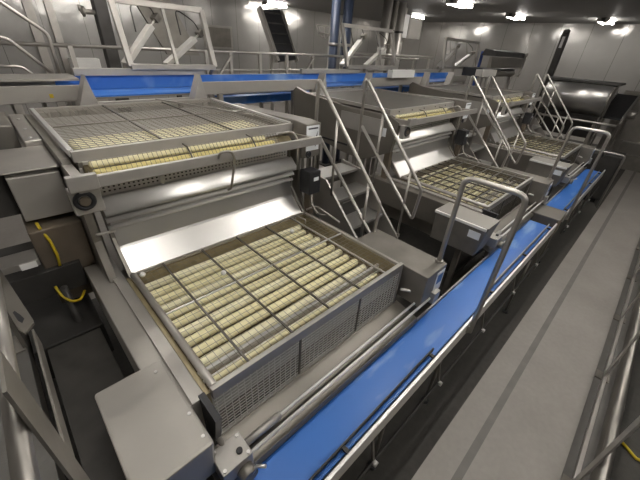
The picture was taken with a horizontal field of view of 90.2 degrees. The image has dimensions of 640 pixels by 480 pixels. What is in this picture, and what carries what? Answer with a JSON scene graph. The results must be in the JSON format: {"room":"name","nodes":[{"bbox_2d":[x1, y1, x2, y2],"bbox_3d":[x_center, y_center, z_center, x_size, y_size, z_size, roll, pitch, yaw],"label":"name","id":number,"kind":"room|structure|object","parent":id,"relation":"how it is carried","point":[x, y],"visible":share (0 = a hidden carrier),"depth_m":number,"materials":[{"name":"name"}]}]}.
{"room":"factory floor","nodes":[
{"label":"factory floor","id":0,"kind":"room"},
{"bbox_2d":[0,0,380,121],"bbox_3d":[-5.389,-7.628,13.119,25.300,4.200,0.100,-24,41,-38],"label":"wall","id":1,"kind":"structure","parent":0,"point":[248,34],"depth_m":12.72,"materials":[{"name":"grey metal"}]},
{"bbox_2d":[21,0,65,116],"bbox_3d":[-8.779,-6.012,10.103,0.230,4.200,0.120,-24,41,-38],"label":"trim","id":2,"kind":"structure","parent":1,"relation":"attached to","point":[27,4],"depth_m":9.88,"materials":[{"name":"silver metal"}]},
{"bbox_2d":[43,0,85,114],"bbox_3d":[-8.408,-6.180,10.418,0.200,4.200,0.120,-24,41,-38],"label":"trim","id":3,"kind":"structure","parent":1,"relation":"attached to","point":[48,4],"depth_m":10.13,"materials":[{"name":"silver metal"}]},
{"bbox_2d":[204,24,232,49],"bbox_3d":[-4.305,-8.599,13.531,1.300,0.850,0.110,-24,41,-38],"label":"hatch","id":4,"kind":"object","parent":1,"relation":"attached to","point":[221,36],"visible":0.75,"depth_m":13.55,"materials":[{"name":"silver metal"}]},
{"bbox_2d":[0,102,639,479],"bbox_3d":[1.295,-1.732,8.408,25.300,0.105,19.600,-24,41,-38],"label":"floor","id":5,"kind":"structure","parent":0,"point":[532,435],"depth_m":3.37,"materials":[{"name":"concrete"}]},
{"bbox_2d":[0,329,65,479],"bbox_3d":[-2.181,1.464,1.767,1.270,1.000,3.300,-24,41,-38],"label":"walkway","id":6,"kind":"object","parent":5,"relation":"on","point":[29,375],"visible":0.22,"depth_m":1.69,"materials":[{"name":"grey metal"}]},
{"bbox_2d":[0,270,89,479],"bbox_3d":[-1.263,0.581,1.311,0.250,1.090,2.020,-24,41,-38],"label":"guard rail","id":7,"kind":"object","parent":6,"relation":"on","point":[21,414],"visible":1,"depth_m":0.90,"materials":[{"name":"metal"}]},
{"bbox_2d":[0,0,110,223],"bbox_3d":[-3.138,-1.072,3.739,0.666,3.134,0.084,-24,41,-38],"label":"handrail","id":8,"kind":"object","parent":5,"relation":"on","point":[2,3],"visible":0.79,"depth_m":3.31,"materials":[{"name":"metal"}]},
{"bbox_2d":[48,328,125,479],"bbox_3d":[-1.220,1.377,2.019,0.300,1.000,1.380,-24,41,-38],"label":"step platform","id":9,"kind":"object","parent":5,"relation":"on","point":[83,366],"visible":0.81,"depth_m":1.86,"materials":[{"name":"metal"}]},
{"bbox_2d":[68,57,107,114],"bbox_3d":[-7.745,-5.089,10.873,0.800,1.950,0.400,-24,41,-38],"label":"control box","id":10,"kind":"object","parent":5,"relation":"on","point":[82,62],"visible":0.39,"depth_m":10.38,"materials":[{"name":"white metal"}]},
{"bbox_2d":[77,0,131,111],"bbox_3d":[-3.142,-2.357,4.809,0.350,4.200,0.170,-24,41,-38],"label":"post","id":11,"kind":"object","parent":5,"relation":"on","point":[100,11],"visible":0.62,"depth_m":4.46,"materials":[{"name":"metal"}]},
{"bbox_2d":[137,0,199,107],"bbox_3d":[-2.956,-2.966,6.584,1.150,3.400,0.140,-24,41,-38],"label":"panel","id":12,"kind":"object","parent":5,"relation":"on","point":[160,33],"visible":0.35,"depth_m":5.94,"materials":[{"name":"metal"}]},
{"bbox_2d":[0,41,418,165],"bbox_3d":[-0.523,-2.415,6.712,8.750,2.621,0.080,-24,41,-38],"label":"railing","id":13,"kind":"object","parent":5,"relation":"on","point":[70,47],"visible":0.36,"depth_m":5.25,"materials":[{"name":"metal"}]},
{"bbox_2d":[0,98,446,479],"bbox_3d":[-1.074,0.139,2.894,3.514,2.207,2.547,29,39,34],"label":"machine","id":14,"kind":"object","parent":5,"relation":"on","point":[168,419],"visible":0.98,"depth_m":2.14,"materials":[{"name":"metal"}]},
{"bbox_2d":[35,222,61,265],"bbox_3d":[-1.755,0.028,2.068,0.102,0.302,0.030,20,35,24],"label":"hose","id":15,"kind":"object","parent":14,"relation":"hanging from","point":[36,223],"visible":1,"depth_m":2.06,"materials":[{"name":"yellow rubber"}]},
{"bbox_2d":[54,286,85,301],"bbox_3d":[-1.716,0.362,2.207,0.155,0.139,0.095,-24,41,-38],"label":"hose","id":16,"kind":"object","parent":14,"relation":"hanging from","point":[55,287],"visible":1,"depth_m":2.18,"materials":[{"name":"yellow rubber"}]},
{"bbox_2d":[68,120,243,146],"bbox_3d":[-1.206,-0.880,2.587,1.390,0.054,0.058,-24,41,-38],"label":"roll","id":17,"kind":"object","parent":14,"relation":"on","point":[242,120],"visible":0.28,"depth_m":2.42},
{"bbox_2d":[70,122,248,148],"bbox_3d":[-1.154,-0.849,2.543,1.390,0.054,0.058,-24,41,-38],"label":"roll","id":18,"kind":"object","parent":14,"relation":"on","point":[97,140],"visible":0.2,"depth_m":2.37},
{"bbox_2d":[73,123,253,148],"bbox_3d":[-1.102,-0.818,2.498,1.390,0.054,0.058,-24,41,-38],"label":"roll","id":19,"kind":"object","parent":14,"relation":"on","point":[80,145],"visible":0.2,"depth_m":2.33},
{"bbox_2d":[76,125,257,149],"bbox_3d":[-1.050,-0.787,2.454,1.390,0.054,0.058,-24,41,-38],"label":"roll","id":20,"kind":"object","parent":14,"relation":"on","point":[142,140],"visible":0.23,"depth_m":2.29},
{"bbox_2d":[88,135,265,167],"bbox_3d":[-0.927,-0.658,2.304,1.280,0.045,0.051,-24,41,-38],"label":"roll","id":21,"kind":"object","parent":14,"relation":"on","point":[116,161],"visible":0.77,"depth_m":2.18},
{"bbox_2d":[92,140,274,173],"bbox_3d":[-0.876,-0.615,2.317,1.340,0.045,0.051,-24,41,-38],"label":"roll","id":22,"kind":"object","parent":14,"relation":"on","point":[103,170],"visible":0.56,"depth_m":2.18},
{"bbox_2d":[145,224,301,290],"bbox_3d":[-0.700,0.110,2.610,1.433,0.059,0.066,-24,41,-38],"label":"roll","id":23,"kind":"object","parent":14,"relation":"on","point":[265,239],"visible":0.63,"depth_m":2.49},
{"bbox_2d":[151,229,305,297],"bbox_3d":[-0.643,0.153,2.547,1.403,0.059,0.066,-24,41,-38],"label":"roll","id":24,"kind":"object","parent":14,"relation":"on","point":[225,263],"visible":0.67,"depth_m":2.43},
{"bbox_2d":[156,234,312,305],"bbox_3d":[-0.583,0.191,2.491,1.414,0.059,0.066,-24,41,-38],"label":"roll","id":25,"kind":"object","parent":14,"relation":"on","point":[274,250],"visible":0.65,"depth_m":2.38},
{"bbox_2d":[161,237,319,312],"bbox_3d":[-0.517,0.223,2.447,1.417,0.056,0.063,-24,41,-38],"label":"roll","id":26,"kind":"object","parent":14,"relation":"on","point":[277,257],"visible":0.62,"depth_m":2.31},
{"bbox_2d":[168,242,326,319],"bbox_3d":[-0.463,0.260,2.393,1.419,0.056,0.063,-24,41,-38],"label":"roll","id":27,"kind":"object","parent":14,"relation":"on","point":[178,312],"visible":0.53,"depth_m":2.26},
{"bbox_2d":[172,245,334,328],"bbox_3d":[-0.393,0.294,2.346,1.420,0.059,0.066,-24,41,-38],"label":"roll","id":28,"kind":"object","parent":14,"relation":"on","point":[210,308],"visible":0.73,"depth_m":2.21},
{"bbox_2d":[172,249,341,339],"bbox_3d":[-0.335,0.333,2.290,1.436,0.059,0.066,-24,41,-38],"label":"roll","id":29,"kind":"object","parent":14,"relation":"on","point":[249,300],"visible":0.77,"depth_m":2.15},
{"bbox_2d":[126,215,395,410],"bbox_3d":[-0.348,0.317,2.364,1.610,0.205,1.120,-24,41,-38],"label":"tray","id":30,"kind":"object","parent":14,"relation":"on","point":[260,374],"depth_m":2.15,"materials":[{"name":"metal"}]},
{"bbox_2d":[185,254,348,346],"bbox_3d":[-0.279,0.373,2.230,1.404,0.059,0.066,-24,41,-38],"label":"roll","id":31,"kind":"object","parent":14,"relation":"on","point":[288,289],"visible":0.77,"depth_m":2.09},
{"bbox_2d":[188,259,357,359],"bbox_3d":[-0.212,0.408,2.182,1.428,0.059,0.066,-24,41,-38],"label":"roll","id":32,"kind":"object","parent":14,"relation":"on","point":[249,319],"visible":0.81,"depth_m":2.04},
{"bbox_2d":[199,264,366,366],"bbox_3d":[-0.154,0.447,2.124,1.410,0.059,0.066,-24,41,-38],"label":"roll","id":33,"kind":"object","parent":14,"relation":"on","point":[271,320],"visible":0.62,"depth_m":1.98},
{"bbox_2d":[213,273,377,381],"bbox_3d":[-0.068,0.504,2.061,1.420,0.042,0.046,-24,41,-38],"label":"roll","id":34,"kind":"object","parent":14,"relation":"on","point":[284,334],"visible":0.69,"depth_m":1.93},
{"bbox_2d":[436,272,443,283],"bbox_3d":[0.976,0.311,2.598,0.085,0.090,0.002,-24,41,-38],"label":"print","id":35,"kind":"object","parent":14,"relation":"attached to","point":[439,277],"depth_m":2.59,"materials":[{"name":"blue"}]},
{"bbox_2d":[0,68,466,167],"bbox_3d":[0.206,-1.947,6.227,9.800,2.420,0.700,-24,41,-38],"label":"conveyor","id":36,"kind":"object","parent":5,"relation":"on","point":[86,85],"visible":0.66,"depth_m":3.92,"materials":[{"name":"metal"}]},
{"bbox_2d":[107,0,216,74],"bbox_3d":[-1.929,-2.502,3.991,1.152,0.772,0.365,-24,41,-38],"label":"guard","id":37,"kind":"object","parent":36,"relation":"on","point":[130,54],"visible":0.97,"depth_m":3.90,"materials":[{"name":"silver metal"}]},
{"bbox_2d":[339,23,396,71],"bbox_3d":[0.981,-3.838,6.456,1.670,0.811,0.363,-24,41,-38],"label":"guard","id":38,"kind":"object","parent":36,"relation":"on","point":[347,55],"visible":0.98,"depth_m":6.35,"materials":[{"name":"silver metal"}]},
{"bbox_2d":[387,70,414,77],"bbox_3d":[1.651,-3.370,6.465,0.800,0.135,0.120,-24,41,-38],"label":"control box","id":39,"kind":"object","parent":36,"relation":"attached to","point":[391,73],"visible":1,"depth_m":6.36,"materials":[{"name":"white plastic"}]},
{"bbox_2d":[437,37,479,71],"bbox_3d":[3.866,-5.100,8.858,2.110,0.791,0.260,-24,41,-38],"label":"guard","id":40,"kind":"object","parent":36,"relation":"attached to","point":[445,57],"visible":0.92,"depth_m":8.61,"materials":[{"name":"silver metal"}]},
{"bbox_2d":[256,6,298,113],"bbox_3d":[-1.298,-5.123,10.072,1.010,3.618,0.750,-24,41,-38],"label":"conveyor","id":41,"kind":"object","parent":5,"relation":"on","point":[274,23],"visible":0.8,"depth_m":9.48,"materials":[{"name":"black plastic"}]},
{"bbox_2d":[213,85,409,168],"bbox_3d":[0.457,-2.320,7.235,5.961,2.030,0.245,-24,41,-38],"label":"conveyor","id":42,"kind":"object","parent":5,"relation":"on","point":[252,97],"visible":0.12,"depth_m":5.47,"materials":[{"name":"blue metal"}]},
{"bbox_2d":[316,15,330,68],"bbox_3d":[0.039,-4.605,9.496,0.456,3.500,0.455,-3,32,-11],"label":"stand","id":43,"kind":"object","parent":5,"relation":"on","point":[324,26],"visible":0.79,"depth_m":8.83,"materials":[{"name":"metal"}]},
{"bbox_2d":[316,25,329,37],"bbox_3d":[0.119,-5.740,8.797,0.464,0.294,0.464,-24,41,-38],"label":"basket","id":44,"kind":"object","parent":43,"relation":"on","point":[328,34],"depth_m":8.73,"materials":[{"name":"metal"}]},
{"bbox_2d":[319,0,340,166],"bbox_3d":[0.270,-3.907,7.720,0.400,4.200,0.400,-24,41,-38],"label":"column","id":45,"kind":"structure","parent":5,"relation":"on","point":[336,4],"depth_m":7.24,"materials":[{"name":"metal"}]},
{"bbox_2d":[329,0,353,163],"bbox_3d":[0.558,-4.038,7.965,0.400,4.200,0.400,-24,41,-38],"label":"column","id":46,"kind":"structure","parent":5,"relation":"on","point":[348,6],"depth_m":7.30,"materials":[{"name":"metal"}]},
{"bbox_2d":[312,78,422,238],"bbox_3d":[0.402,-0.312,3.483,0.674,2.535,1.072,-24,41,-38],"label":"stairs","id":47,"kind":"structure","parent":5,"relation":"on","point":[356,186],"depth_m":3.34,"materials":[{"name":"grey metal"}]},
{"bbox_2d":[374,0,392,72],"bbox_3d":[2.161,-6.218,11.693,0.350,4.200,0.350,-24,41,-38],"label":"pipe riser","id":48,"kind":"object","parent":5,"relation":"on","point":[388,4],"visible":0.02,"depth_m":10.85,"materials":[{"name":"silver metal"}]},
{"bbox_2d":[347,52,432,87],"bbox_3d":[2.339,-4.938,11.105,5.000,2.658,0.080,-24,41,-38],"label":"railing","id":49,"kind":"object","parent":5,"relation":"on","point":[355,53],"visible":0.26,"depth_m":10.49,"materials":[{"name":"metal"}]},
{"bbox_2d":[383,1,398,72],"bbox_3d":[2.485,-6.365,11.968,0.230,4.200,0.230,-24,41,-38],"label":"pipe riser","id":50,"kind":"object","parent":5,"relation":"on","point":[395,3],"visible":0.32,"depth_m":11.14,"materials":[{"name":"metal"}]},
{"bbox_2d":[394,2,406,68],"bbox_3d":[2.787,-6.502,12.226,0.310,4.200,0.310,-24,41,-38],"label":"pipe riser","id":51,"kind":"object","parent":5,"relation":"on","point":[402,5],"visible":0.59,"depth_m":11.39,"materials":[{"name":"silver metal"}]},
{"bbox_2d":[253,219,557,479],"bbox_3d":[1.169,0.977,2.966,5.220,0.974,0.395,-24,41,-38],"label":"conveyor","id":52,"kind":"object","parent":5,"relation":"on","point":[329,442],"visible":0.84,"depth_m":2.18,"materials":[{"name":"rubber"}]},
{"bbox_2d":[435,176,528,333],"bbox_3d":[1.120,0.146,2.426,0.064,1.229,0.458,-24,41,-38],"label":"handrail","id":53,"kind":"object","parent":52,"relation":"attached to","point":[522,195],"visible":1,"depth_m":2.25,"materials":[{"name":"metal"}]},
{"bbox_2d":[394,8,422,68],"bbox_3d":[3.365,-7.238,13.489,1.400,4.200,0.535,-24,41,-38],"label":"stand","id":54,"kind":"object","parent":5,"relation":"on","point":[412,25],"visible":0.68,"depth_m":12.61,"materials":[{"name":"silver metal"}]},
{"bbox_2d":[293,87,553,295],"bbox_3d":[1.372,-0.941,4.908,2.385,2.229,3.466,-24,41,-38],"label":"machine","id":55,"kind":"object","parent":5,"relation":"on","point":[427,143],"visible":0.92,"depth_m":4.22,"materials":[{"name":"metal"}]},
{"bbox_2d":[293,87,400,158],"bbox_3d":[0.268,-1.612,4.439,0.059,0.729,1.939,-24,41,-38],"label":"panel","id":56,"kind":"object","parent":55,"relation":"attached to","point":[304,101],"depth_m":4.27,"materials":[{"name":"metal"}]},
{"bbox_2d":[341,110,386,136],"bbox_3d":[0.547,-1.501,4.108,0.018,0.200,0.750,-24,41,-38],"label":"panel","id":57,"kind":"object","parent":55,"relation":"attached to","point":[350,119],"depth_m":4.07,"materials":[{"name":"metal"}]},
{"bbox_2d":[315,89,454,114],"bbox_3d":[0.949,-2.118,4.815,1.690,0.067,1.483,-24,41,-38],"label":"hood","id":58,"kind":"object","parent":55,"relation":"attached to","point":[393,102],"depth_m":4.60,"materials":[{"name":"metal"}]},
{"bbox_2d":[395,108,446,117],"bbox_3d":[1.391,-1.709,4.278,1.280,0.045,0.051,-24,41,-38],"label":"roll","id":59,"kind":"object","parent":55,"relation":"on","point":[440,110],"visible":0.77,"depth_m":4.17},
{"bbox_2d":[404,112,450,119],"bbox_3d":[1.442,-1.665,4.290,1.340,0.045,0.051,-24,41,-38],"label":"roll","id":60,"kind":"object","parent":55,"relation":"on","point":[438,113],"visible":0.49,"depth_m":4.26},
{"bbox_2d":[410,164,453,183],"bbox_3d":[1.612,-0.939,4.579,1.407,0.059,0.066,-24,41,-38],"label":"roll","id":61,"kind":"object","parent":55,"relation":"on","point":[453,164],"visible":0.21,"depth_m":4.57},
{"bbox_2d":[416,166,460,184],"bbox_3d":[1.675,-0.898,4.520,1.408,0.059,0.066,-24,41,-38],"label":"roll","id":62,"kind":"object","parent":55,"relation":"on","point":[424,181],"visible":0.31,"depth_m":4.51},
{"bbox_2d":[422,168,466,187],"bbox_3d":[1.746,-0.865,4.474,1.439,0.059,0.066,-24,41,-38],"label":"roll","id":63,"kind":"object","parent":55,"relation":"on","point":[463,168],"visible":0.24,"depth_m":4.42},
{"bbox_2d":[427,169,472,189],"bbox_3d":[1.798,-0.827,4.419,1.405,0.056,0.063,-24,41,-38],"label":"roll","id":64,"kind":"object","parent":55,"relation":"on","point":[451,179],"visible":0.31,"depth_m":4.40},
{"bbox_2d":[433,171,477,192],"bbox_3d":[1.863,-0.794,4.373,1.437,0.056,0.063,-24,41,-38],"label":"roll","id":65,"kind":"object","parent":55,"relation":"on","point":[448,184],"visible":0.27,"depth_m":4.32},
{"bbox_2d":[440,173,484,194],"bbox_3d":[1.924,-0.757,4.319,1.436,0.059,0.066,-24,41,-38],"label":"roll","id":66,"kind":"object","parent":55,"relation":"on","point":[458,186],"visible":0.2,"depth_m":4.18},
{"bbox_2d":[399,158,527,212],"bbox_3d":[1.969,-0.733,4.338,1.610,0.205,1.120,-24,41,-38],"label":"tray","id":67,"kind":"object","parent":55,"relation":"on","point":[498,206],"depth_m":4.23,"materials":[{"name":"metal"}]},
{"bbox_2d":[447,173,491,196],"bbox_3d":[1.990,-0.721,4.269,1.428,0.059,0.066,-24,41,-38],"label":"roll","id":68,"kind":"object","parent":55,"relation":"on","point":[489,173],"visible":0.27,"depth_m":4.24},
{"bbox_2d":[453,177,496,198],"bbox_3d":[2.041,-0.679,4.206,1.410,0.059,0.066,-24,41,-38],"label":"roll","id":69,"kind":"object","parent":55,"relation":"on","point":[470,190],"visible":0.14,"depth_m":4.13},
{"bbox_2d":[461,178,501,201],"bbox_3d":[2.101,-0.641,4.151,1.420,0.059,0.066,-24,41,-38],"label":"roll","id":70,"kind":"object","parent":55,"relation":"on","point":[476,192],"visible":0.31,"depth_m":4.04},
{"bbox_2d":[468,180,508,204],"bbox_3d":[2.162,-0.603,4.097,1.414,0.059,0.066,-24,41,-38],"label":"roll","id":71,"kind":"object","parent":55,"relation":"on","point":[484,196],"visible":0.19,"depth_m":3.97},
{"bbox_2d":[479,184,517,207],"bbox_3d":[2.249,-0.547,4.035,1.420,0.042,0.046,-24,41,-38],"label":"roll","id":72,"kind":"object","parent":55,"relation":"on","point":[493,199],"visible":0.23,"depth_m":3.93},
{"bbox_2d":[472,51,483,85],"bbox_3d":[4.939,-4.399,10.297,0.800,2.900,0.060,-24,41,-38],"label":"bracket","id":73,"kind":"object","parent":5,"relation":"on","point":[481,55],"visible":0.21,"depth_m":9.44,"materials":[{"name":"metal"}]},
{"bbox_2d":[470,77,488,130],"bbox_3d":[4.024,-3.044,8.502,0.400,2.364,0.140,-24,41,-38],"label":"stand","id":74,"kind":"object","parent":5,"relation":"on","point":[484,78],"visible":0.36,"depth_m":7.93,"materials":[{"name":"silver metal"}]},
{"bbox_2d":[475,69,496,76],"bbox_3d":[4.082,-4.103,7.830,0.850,0.145,0.180,-24,41,-38],"label":"junction box","id":75,"kind":"object","parent":74,"relation":"on","point":[479,72],"visible":0.97,"depth_m":7.64,"materials":[{"name":"grey metal"}]},
{"bbox_2d":[452,75,526,167],"bbox_3d":[2.720,-1.363,5.457,0.674,2.535,1.072,-24,41,-38],"label":"stairs","id":76,"kind":"structure","parent":5,"relation":"on","point":[475,146],"depth_m":5.23,"materials":[{"name":"grey metal"}]},
{"bbox_2d":[460,49,527,141],"bbox_3d":[5.066,-4.154,9.857,2.684,2.959,0.700,-24,41,-38],"label":"machine","id":77,"kind":"object","parent":5,"relation":"on","point":[505,66],"visible":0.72,"depth_m":8.91,"materials":[{"name":"metal"}]},
{"bbox_2d":[482,49,524,57],"bbox_3d":[5.290,-5.323,9.106,2.350,0.159,0.364,-24,41,-38],"label":"hood","id":78,"kind":"object","parent":77,"relation":"attached to","point":[487,52],"depth_m":8.64,"materials":[{"name":"metal"}]},
{"bbox_2d":[408,82,595,205],"bbox_3d":[3.689,-1.991,6.882,2.385,2.229,3.466,-24,41,-38],"label":"machine","id":79,"kind":"object","parent":5,"relation":"on","point":[566,171],"visible":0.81,"depth_m":6.16,"materials":[{"name":"metal"}]},
{"bbox_2d":[408,82,500,129],"bbox_3d":[2.585,-2.663,6.413,0.059,0.729,1.939,-24,41,-38],"label":"hood","id":80,"kind":"object","parent":79,"relation":"attached to","point":[414,88],"depth_m":6.13,"materials":[{"name":"metal"}]},
{"bbox_2d":[456,98,488,114],"bbox_3d":[2.864,-2.551,6.081,0.018,0.200,0.750,-24,41,-38],"label":"hood","id":81,"kind":"object","parent":79,"relation":"attached to","point":[476,103],"depth_m":5.99,"materials":[{"name":"metal"}]},
{"bbox_2d":[427,85,523,99],"bbox_3d":[3.267,-3.168,6.789,1.690,0.067,1.483,-24,41,-38],"label":"hood","id":82,"kind":"object","parent":79,"relation":"attached to","point":[492,93],"depth_m":6.58,"materials":[{"name":"metal"}]},
{"bbox_2d":[496,135,577,157],"bbox_3d":[4.287,-1.784,6.311,1.610,0.205,1.120,-24,41,-38],"label":"tray","id":83,"kind":"object","parent":79,"relation":"on","point":[572,146],"depth_m":6.15,"materials":[{"name":"metal"}]},
{"bbox_2d":[520,74,572,139],"bbox_3d":[5.037,-2.414,7.430,0.674,2.535,1.072,-24,41,-38],"label":"stairs","id":84,"kind":"structure","parent":5,"relation":"on","point":[534,125],"depth_m":7.15,"materials":[{"name":"grey metal"}]},
{"bbox_2d":[526,204,566,276],"bbox_3d":[3.164,0.016,4.736,0.430,0.998,0.400,-24,41,-38],"label":"box","id":85,"kind":"object","parent":5,"relation":"on","point":[543,214],"visible":0.53,"depth_m":4.44,"materials":[{"name":"metal"}]},
{"bbox_2d":[533,29,570,117],"bbox_3d":[6.529,-4.144,9.462,0.170,3.530,0.170,-24,41,-38],"label":"conveyor","id":86,"kind":"object","parent":5,"relation":"on","point":[565,35],"visible":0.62,"depth_m":8.84,"materials":[{"name":"metal"}]},
{"bbox_2d":[539,167,605,262],"bbox_3d":[4.566,-0.563,5.859,3.280,0.974,0.395,-24,41,-38],"label":"conveyor","id":87,"kind":"object","parent":5,"relation":"on","point":[563,199],"visible":0.69,"depth_m":5.48,"materials":[{"name":"rubber"}]},
{"bbox_2d":[547,126,610,219],"bbox_3d":[3.437,-0.905,4.399,0.064,1.229,0.458,-24,41,-38],"label":"handrail","id":88,"kind":"object","parent":87,"relation":"attached to","point":[607,133],"visible":1,"depth_m":4.25,"materials":[{"name":"metal"}]},
{"bbox_2d":[537,76,625,164],"bbox_3d":[6.424,-2.775,8.268,1.209,2.440,1.800,-24,41,-38],"label":"hopper","id":89,"kind":"object","parent":5,"relation":"on","point":[586,101],"visible":0.75,"depth_m":7.63,"materials":[{"name":"metal"}]},
{"bbox_2d":[560,246,639,479],"bbox_3d":[4.700,0.271,4.496,10.900,1.000,0.200,-24,41,-38],"label":"barrier","id":90,"kind":"object","parent":5,"relation":"on","point":[600,468],"visible":1,"depth_m":2.82,"materials":[{"name":"metal"}]},
{"bbox_2d":[579,147,625,206],"bbox_3d":[6.441,-1.538,7.445,0.840,1.200,0.720,-24,41,-38],"label":"handrail","id":91,"kind":"object","parent":5,"relation":"on","point":[611,161],"visible":0.57,"depth_m":7.13,"materials":[{"name":"metal"}]},
{"bbox_2d":[590,86,639,149],"bbox_3d":[8.051,-2.993,8.885,1.768,2.360,0.740,-24,41,-38],"label":"conveyor","id":92,"kind":"object","parent":5,"relation":"on","point":[621,106],"visible":0.76,"depth_m":8.53,"materials":[{"name":"metal"}]},
{"bbox_2d":[597,90,639,172],"bbox_3d":[10.496,-2.534,8.590,0.190,2.180,4.550,-24,41,-38],"label":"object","id":93,"kind":"structure","parent":5,"relation":"on","point":[630,132],"depth_m":9.66,"materials":[{"name":"metal"}]},
{"bbox_2d":[615,139,639,157],"bbox_3d":[9.556,-2.063,8.893,0.060,0.950,2.280,-24,41,-38],"label":"railing","id":94,"kind":"object","parent":5,"relation":"on","point":[621,140],"visible":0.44,"depth_m":9.27,"materials":[{"name":"metal"}]},
{"bbox_2d":[621,441,639,461],"bbox_3d":[2.766,1.893,2.552,0.096,0.026,0.638,-18,38,-31],"label":"hose","id":95,"kind":"object","parent":5,"relation":"on","point":[628,449],"visible":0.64,"depth_m":2.69,"materials":[{"name":"yellow rubber"}]},
{"bbox_2d":[247,0,639,23],"bbox_3d":[1.553,-5.386,6.160,25.300,0.100,19.600,-24,41,-38],"label":"ceiling","id":96,"kind":"structure","parent":0,"point":[483,11],"depth_m":11.66,"materials":[{"name":"grey metal"}]},
{"bbox_2d":[262,1,286,7],"bbox_3d":[-1.978,-10.304,13.970,1.100,0.132,0.380,-24,41,-38],"label":"ceiling lamp","id":97,"kind":"object","parent":96,"relation":"attached to","point":[265,3],"visible":0.99,"depth_m":13.88,"materials":[{"name":"plastic"}]},
{"bbox_2d":[408,14,424,19],"bbox_3d":[4.390,-10.356,14.786,1.100,0.132,0.380,-24,41,-38],"label":"ceiling lamp","id":98,"kind":"object","parent":96,"relation":"attached to","point":[411,15],"visible":0.5,"depth_m":14.73,"materials":[{"name":"plastic"}]},
{"bbox_2d":[445,0,473,7],"bbox_3d":[4.385,-7.410,9.997,1.100,0.132,0.380,-24,41,-38],"label":"ceiling lamp","id":99,"kind":"object","parent":96,"relation":"attached to","point":[457,3],"visible":1,"depth_m":9.93,"materials":[{"name":"plastic"}]},
{"bbox_2d":[505,13,525,19],"bbox_3d":[7.506,-8.571,12.241,1.100,0.132,0.380,-24,41,-38],"label":"ceiling lamp","id":100,"kind":"object","parent":96,"relation":"attached to","point":[514,16],"visible":1,"depth_m":12.08,"materials":[{"name":"plastic"}]},
{"bbox_2d":[596,18,614,24],"bbox_3d":[10.527,-8.051,11.743,1.100,0.132,0.380,-24,41,-38],"label":"ceiling lamp","id":101,"kind":"object","parent":96,"relation":"attached to","point":[603,21],"visible":1,"depth_m":11.50,"materials":[{"name":"plastic"}]},
{"bbox_2d":[384,22,639,136],"bbox_3d":[10.564,-7.702,15.068,0.100,4.200,19.600,-24,41,-38],"label":"wall","id":102,"kind":"structure","parent":0,"point":[611,53],"depth_m":14.82,"materials":[{"name":"grey metal"}]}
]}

